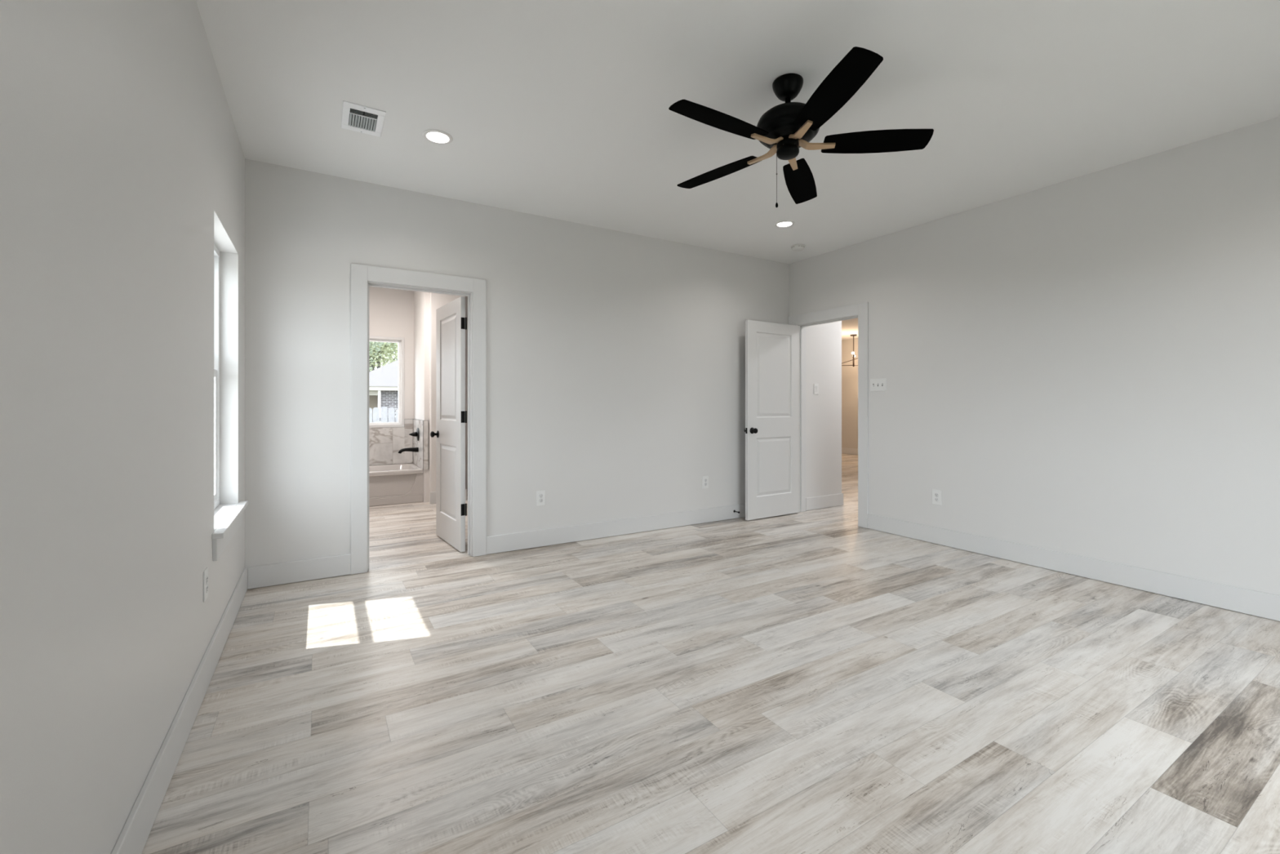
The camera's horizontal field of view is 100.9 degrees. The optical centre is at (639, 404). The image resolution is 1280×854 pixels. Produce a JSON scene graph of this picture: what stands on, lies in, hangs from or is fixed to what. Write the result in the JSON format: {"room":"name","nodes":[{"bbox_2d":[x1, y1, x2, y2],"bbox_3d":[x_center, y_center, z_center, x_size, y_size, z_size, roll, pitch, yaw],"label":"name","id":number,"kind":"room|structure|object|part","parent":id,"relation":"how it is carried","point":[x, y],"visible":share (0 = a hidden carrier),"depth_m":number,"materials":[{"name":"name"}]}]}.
{"room":"empty bedroom","nodes":[
{"label":"empty bedroom","id":0,"kind":"room"},
{"bbox_2d":[0,0,244,853],"bbox_3d":[-1.315,-0.196,1.229,0.150,2.743,4.900,0,0,-31],"label":"wall","id":1,"kind":"structure","parent":0,"point":[122,159],"depth_m":1.18,"materials":[{"name":"paint"}]},
{"bbox_2d":[111,567,247,853],"bbox_3d":[-1.244,1.103,1.272,0.015,0.139,4.900,0,0,-31],"label":"baseboard","id":2,"kind":"structure","parent":1,"relation":"attached to","point":[133,837],"depth_m":1.70,"materials":[{"name":"paint"}]},
{"bbox_2d":[203,567,208,602],"bbox_3d":[-1.815,0.751,2.212,0.008,0.125,0.078,0,0,-31],"label":"wall outlet","id":3,"kind":"object","parent":1,"relation":"attached to","point":[206,571],"visible":1,"depth_m":2.20,"materials":[{"name":"plastic"}]},
{"bbox_2d":[211,243,248,560],"bbox_3d":[-2.189,-0.091,2.719,0.192,1.585,0.934,0,0,-31],"label":"window","id":4,"kind":"structure","parent":1,"relation":"in","point":[224,531],"depth_m":2.99,"materials":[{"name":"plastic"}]},
{"bbox_3d":[-2.234,0.170,2.692,0.024,0.740,0.746,0,0,-31],"label":"sash","id":5,"kind":"part","parent":4,"relation":"part of","materials":[{"name":"plastic"}]},
{"bbox_3d":[-2.244,-0.155,2.686,0.065,1.458,0.814,0,0,-31],"label":"frame","id":6,"kind":"part","parent":4,"relation":"part of","materials":[{"name":"plastic"}]},
{"bbox_3d":[-2.162,0.586,2.736,0.128,0.024,0.934,0,0,-31],"label":"sill","id":7,"kind":"part","parent":4,"relation":"part of","materials":[{"name":"paint"}]},
{"bbox_2d":[368,286,467,488],"bbox_3d":[-2.785,-0.196,7.297,3.600,2.743,0.150,0,0,-31],"label":"wall","id":8,"kind":"structure","parent":0,"point":[391,311],"depth_m":7.01,"materials":[{"name":"paint"}]},
{"bbox_2d":[368,335,404,427],"bbox_3d":[-3.657,-0.296,6.734,1.193,1.183,0.114,0,0,-31],"label":"window","id":9,"kind":"structure","parent":8,"relation":"in","point":[373,338],"depth_m":6.98,"materials":[{"name":"paint"}]},
{"bbox_2d":[368,418,428,469],"bbox_3d":[-3.418,0.482,6.335,1.523,0.591,0.845,0,0,-31],"label":"tile backsplash","id":10,"kind":"structure","parent":8,"relation":"attached to","point":[384,443],"depth_m":6.87,"materials":[{"name":"tile"}]},
{"bbox_2d":[413,291,465,503],"bbox_3d":[-2.584,-0.196,6.777,0.452,2.743,0.950,0,0,-31],"label":"wall","id":11,"kind":"structure","parent":0,"point":[425,304],"depth_m":6.37,"materials":[{"name":"paint"}]},
{"bbox_2d":[398,447,418,453],"bbox_3d":[-2.900,0.571,6.615,0.234,0.071,0.049,0,0,-31],"label":"tub spout","id":12,"kind":"object","parent":11,"relation":"attached to","point":[410,449],"visible":1,"depth_m":6.61,"materials":[{"name":"black metal"}]},
{"bbox_2d":[408,427,419,440],"bbox_3d":[-2.847,0.371,6.646,0.110,0.168,0.168,0,0,-31],"label":"shower valve","id":13,"kind":"object","parent":11,"relation":"attached to","point":[416,433],"visible":1,"depth_m":6.63,"materials":[{"name":"black metal"}]},
{"bbox_3d":[-2.854,0.371,6.642,0.094,0.060,0.060,0,0,-31],"label":"handle","id":14,"kind":"part","parent":13,"relation":"part of","materials":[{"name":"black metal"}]},
{"bbox_2d":[429,488,466,503],"bbox_3d":[-2.387,1.103,5.035,1.945,0.139,2.475,0,0,-31],"label":"baseboard","id":15,"kind":"structure","parent":11,"relation":"attached to","point":[433,494],"depth_m":6.28,"materials":[{"name":"paint"}]},
{"bbox_2d":[244,159,789,567],"bbox_3d":[-0.471,-0.196,4.673,5.152,2.743,0.125,0,0,-31],"label":"wall","id":16,"kind":"structure","parent":0,"point":[615,360],"depth_m":4.32,"materials":[{"name":"paint"}]},
{"bbox_2d":[351,263,486,574],"bbox_3d":[-1.643,0.098,3.966,0.931,2.152,0.161,0,0,-31],"label":"trim","id":17,"kind":"structure","parent":16,"relation":"attached to","point":[362,277],"depth_m":3.84,"materials":[{"name":"paint"}]},
{"bbox_2d":[430,296,466,551],"bbox_3d":[-1.610,0.154,4.476,0.163,2.020,0.731,0,0,-36],"label":"door","id":18,"kind":"structure","parent":16,"relation":"in","point":[451,319],"depth_m":4.38,"materials":[{"name":"paint"}]},
{"bbox_3d":[-1.823,0.261,4.685,0.064,0.064,0.064,0,0,-36],"label":"knob","id":19,"kind":"part","parent":18,"relation":"part of","materials":[{"name":"black metal"}]},
{"bbox_2d":[247,503,745,589],"bbox_3d":[-0.418,1.103,4.623,4.862,0.139,0.015,0,0,-31],"label":"baseboard","id":20,"kind":"structure","parent":16,"relation":"attached to","point":[268,575],"depth_m":4.36,"materials":[{"name":"paint"}]},
{"bbox_2d":[536,489,545,506],"bbox_3d":[-0.822,0.773,4.383,0.078,0.125,0.008,0,0,-31],"label":"wall outlet","id":21,"kind":"object","parent":16,"relation":"attached to","point":[540,495],"visible":1,"depth_m":4.38,"materials":[{"name":"plastic"}]},
{"bbox_2d":[702,475,708,488],"bbox_3d":[0.653,0.771,5.273,0.078,0.125,0.008,0,0,-31],"label":"wall outlet","id":22,"kind":"object","parent":16,"relation":"attached to","point":[704,478],"visible":1,"depth_m":5.27,"materials":[{"name":"plastic"}]},
{"bbox_2d":[141,453,1279,853],"bbox_3d":[1.968,1.251,7.064,11.700,0.150,11.700,0,0,-31],"label":"floor","id":23,"kind":"structure","parent":0,"point":[817,681],"depth_m":2.05,"materials":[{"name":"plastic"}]},
{"bbox_2d":[368,462,423,506],"bbox_3d":[-3.449,0.976,6.345,1.475,0.395,0.758,0,0,-31],"label":"bathtub","id":24,"kind":"object","parent":23,"relation":"on","point":[398,483],"visible":0.48,"depth_m":6.29,"materials":[{"name":"ceramic"}]},
{"bbox_2d":[368,462,423,474],"bbox_3d":[-3.449,0.942,6.345,1.475,0.328,0.758,0,0,-31],"label":"basin","id":25,"kind":"object","parent":24,"relation":"in","point":[398,468],"depth_m":6.71,"materials":[{"name":"ceramic"}]},
{"bbox_2d":[195,0,1279,340],"bbox_3d":[1.869,-1.627,6.928,11.490,0.120,11.670,0,0,-31],"label":"ceiling","id":26,"kind":"structure","parent":0,"point":[558,109],"depth_m":2.67,"materials":[{"name":"paint"}]},
{"bbox_2d":[341,100,386,137],"bbox_3d":[-1.522,-1.563,2.904,0.200,0.008,0.305,0,0,-31],"label":"ceiling vent","id":27,"kind":"object","parent":26,"relation":"in","point":[356,117],"visible":1,"depth_m":2.89,"materials":[{"name":"metal"}]},
{"bbox_2d":[422,128,453,144],"bbox_3d":[-1.182,-1.583,3.091,0.168,0.045,0.168,0,0,-31],"label":"recessed light","id":28,"kind":"object","parent":26,"relation":"in","point":[436,136],"visible":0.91,"depth_m":3.12,"materials":[{"name":"white plastic"}]},
{"bbox_2d":[774,220,794,227],"bbox_3d":[1.252,-1.583,4.579,0.168,0.045,0.168,0,0,-31],"label":"recessed light","id":29,"kind":"object","parent":26,"relation":"in","point":[784,224],"visible":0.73,"depth_m":4.61,"materials":[{"name":"white plastic"}]},
{"bbox_2d":[791,244,805,251],"bbox_3d":[1.562,-1.546,5.225,0.140,0.043,0.140,0,0,-31],"label":"smoke detector","id":30,"kind":"object","parent":26,"relation":"attached to","point":[797,247],"visible":1,"depth_m":5.18,"materials":[{"name":"plastic"}]},
{"bbox_2d":[668,46,933,208],"bbox_3d":[0.678,-1.262,2.550,1.220,0.610,1.263,0,0,-31],"label":"ceiling fan","id":31,"kind":"object","parent":26,"relation":"hanging from","point":[786,127],"visible":1,"depth_m":2.48,"materials":[{"name":"metal"}]},
{"bbox_3d":[0.360,-1.273,2.371,0.490,0.044,0.147,0,0,-31],"label":"blade","id":32,"kind":"part","parent":31,"relation":"part of","materials":[{"name":"black wood"}]},
{"bbox_3d":[0.419,-1.245,2.846,0.488,0.035,0.144,0,0,43],"label":"blade","id":33,"kind":"part","parent":31,"relation":"part of","materials":[{"name":"black wood"}]},
{"bbox_3d":[0.620,-1.256,2.655,0.176,0.044,0.042,0,0,41],"label":"blade arm","id":34,"kind":"part","parent":31,"relation":"part of","materials":[{"name":"brown metal"}]},
{"bbox_3d":[0.603,-1.262,2.501,0.178,0.038,0.042,0,0,-31],"label":"blade arm","id":35,"kind":"part","parent":31,"relation":"part of","materials":[{"name":"brown metal"}]},
{"bbox_3d":[0.665,-1.103,2.567,0.008,0.253,0.006,0,0,0],"label":"pull chain","id":36,"kind":"part","parent":31,"relation":"part of","materials":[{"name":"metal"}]},
{"bbox_3d":[0.772,-1.251,2.687,0.042,0.050,0.175,0,0,24],"label":"blade arm","id":37,"kind":"part","parent":31,"relation":"part of","materials":[{"name":"brown metal"}]},
{"bbox_3d":[0.892,-1.231,2.936,0.142,0.057,0.488,0,0,25],"label":"blade","id":38,"kind":"part","parent":31,"relation":"part of","materials":[{"name":"black wood"}]},
{"bbox_3d":[0.743,-1.262,2.437,0.043,0.038,0.177,0,0,-11],"label":"blade arm","id":39,"kind":"part","parent":31,"relation":"part of","materials":[{"name":"brown metal"}]},
{"bbox_3d":[0.849,-1.257,2.551,0.176,0.043,0.043,0,0,7],"label":"blade arm","id":40,"kind":"part","parent":31,"relation":"part of","materials":[{"name":"brown metal"}]},
{"bbox_3d":[0.795,-1.277,2.165,0.142,0.056,0.488,0,0,-10],"label":"blade","id":41,"kind":"part","parent":31,"relation":"part of","materials":[{"name":"black wood"}]},
{"bbox_3d":[1.123,-1.250,2.515,0.488,0.044,0.141,0,0,7],"label":"blade","id":42,"kind":"part","parent":31,"relation":"part of","materials":[{"name":"black wood"}]},
{"bbox_2d":[841,334,857,366],"bbox_3d":[4.780,-1.210,11.831,0.998,0.715,0.600,0,0,-21],"label":"chandelier","id":43,"kind":"object","parent":26,"relation":"hanging from","point":[853,335],"visible":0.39,"depth_m":11.82,"materials":[{"name":"brown metal"}]},
{"bbox_3d":[4.780,-1.196,11.831,0.034,0.689,0.034,0,0,-31],"label":"stem","id":44,"kind":"part","parent":43,"relation":"part of","materials":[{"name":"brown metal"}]},
{"bbox_2d":[805,320,841,497],"bbox_3d":[0.359,-0.196,8.894,0.630,2.743,6.704,0,0,-31],"label":"wall","id":45,"kind":"structure","parent":0,"point":[823,341],"depth_m":6.03,"materials":[{"name":"paint"}]},
{"bbox_2d":[813,383,818,394],"bbox_3d":[1.986,-0.177,5.956,0.072,0.116,0.008,0,0,-31],"label":"light switch","id":46,"kind":"object","parent":45,"relation":"attached to","point":[815,385],"visible":1,"depth_m":5.95,"materials":[{"name":"plastic"}]},
{"bbox_2d":[805,447,857,510],"bbox_3d":[3.068,1.103,9.829,6.200,0.139,7.700,0,0,-31],"label":"baseboard","id":47,"kind":"structure","parent":45,"relation":"attached to","point":[835,500],"depth_m":6.04,"materials":[{"name":"paint"}]},
{"bbox_2d":[841,337,857,454],"bbox_3d":[5.774,-0.196,11.462,0.120,2.743,7.900,0,0,-31],"label":"wall","id":48,"kind":"structure","parent":0,"point":[849,373],"depth_m":12.63,"materials":[{"name":"paint"}]},
{"bbox_2d":[789,116,1279,595],"bbox_3d":[2.979,-0.196,3.820,0.125,2.743,4.900,0,0,-31],"label":"wall","id":49,"kind":"structure","parent":0,"point":[1088,365],"depth_m":3.55,"materials":[{"name":"paint"}]},
{"bbox_2d":[743,320,799,519],"bbox_3d":[1.392,0.154,5.539,0.768,2.020,0.163,0,0,-32],"label":"door","id":50,"kind":"structure","parent":49,"relation":"in","point":[771,429],"depth_m":5.51,"materials":[{"name":"paint"}]},
{"bbox_3d":[1.153,0.261,5.331,0.064,0.064,0.064,0,0,-32],"label":"knob","id":51,"kind":"part","parent":50,"relation":"part of","materials":[{"name":"black metal"}]},
{"bbox_2d":[788,302,868,528],"bbox_3d":[1.972,0.098,5.489,0.161,2.152,0.994,0,0,-31],"label":"trim","id":52,"kind":"structure","parent":49,"relation":"attached to","point":[860,311],"depth_m":5.10,"materials":[{"name":"paint"}]},
{"bbox_2d":[870,377,886,391],"bbox_3d":[2.221,-0.186,4.939,0.017,0.116,0.165,0,0,-31],"label":"light switch","id":53,"kind":"object","parent":49,"relation":"attached to","point":[876,384],"visible":1,"depth_m":4.93,"materials":[{"name":"plastic"}]},
{"bbox_2d":[932,488,942,505],"bbox_3d":[2.510,0.781,4.468,0.008,0.125,0.078,0,0,-31],"label":"wall outlet","id":54,"kind":"object","parent":49,"relation":"attached to","point":[936,494],"visible":1,"depth_m":4.46,"materials":[{"name":"plastic"}]},
{"bbox_2d":[867,513,1279,621],"bbox_3d":[3.176,1.103,3.356,0.015,0.139,3.902,0,0,-31],"label":"baseboard","id":55,"kind":"structure","parent":49,"relation":"attached to","point":[1251,602],"depth_m":3.52,"materials":[{"name":"paint"}]},
{"label":"outside","id":56,"kind":"structure","parent":0,"visible":0},
{"bbox_3d":[-1.702,1.976,21.375,140.000,0.200,150.000,0,0,-31],"label":"ground","id":57,"kind":"structure","parent":56,"visible":0},
{"bbox_2d":[368,341,395,369],"bbox_3d":[-17.874,-3.108,32.043,7.192,9.986,6.773,0,0,-9],"label":"tree","id":58,"kind":"object","parent":57,"relation":"on","point":[380,344],"visible":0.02,"depth_m":32.43,"materials":[{"name":"green plant"}]},
{"bbox_2d":[368,360,398,422],"bbox_3d":[-9.717,-0.744,27.839,11.050,5.240,9.950,0,0,-31],"label":"house","id":59,"kind":"structure","parent":57,"relation":"on","point":[383,380],"depth_m":22.18,"materials":[{"name":"brick"}]},
{"bbox_2d":[368,341,398,371],"bbox_3d":[-22.639,-3.772,46.060,9.255,11.311,8.387,0,0,-31],"label":"tree","id":60,"kind":"object","parent":57,"relation":"on","point":[384,348],"visible":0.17,"depth_m":45.74,"materials":[{"name":"green plant"}]},
{"bbox_2d":[368,406,398,422],"bbox_3d":[-5.596,0.961,12.337,7.006,1.830,0.151,0,0,-31],"label":"privacy fence","id":61,"kind":"object","parent":57,"relation":"on","point":[387,415],"visible":0.03,"depth_m":12.08,"materials":[{"name":"white wood"}]},
{"bbox_2d":[368,343,398,372],"bbox_3d":[-29.098,-5.003,58.251,16.634,13.778,11.405,0,0,5],"label":"tree","id":62,"kind":"object","parent":57,"relation":"on","point":[390,344],"visible":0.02,"depth_m":57.96,"materials":[{"name":"green plant"}]}
]}

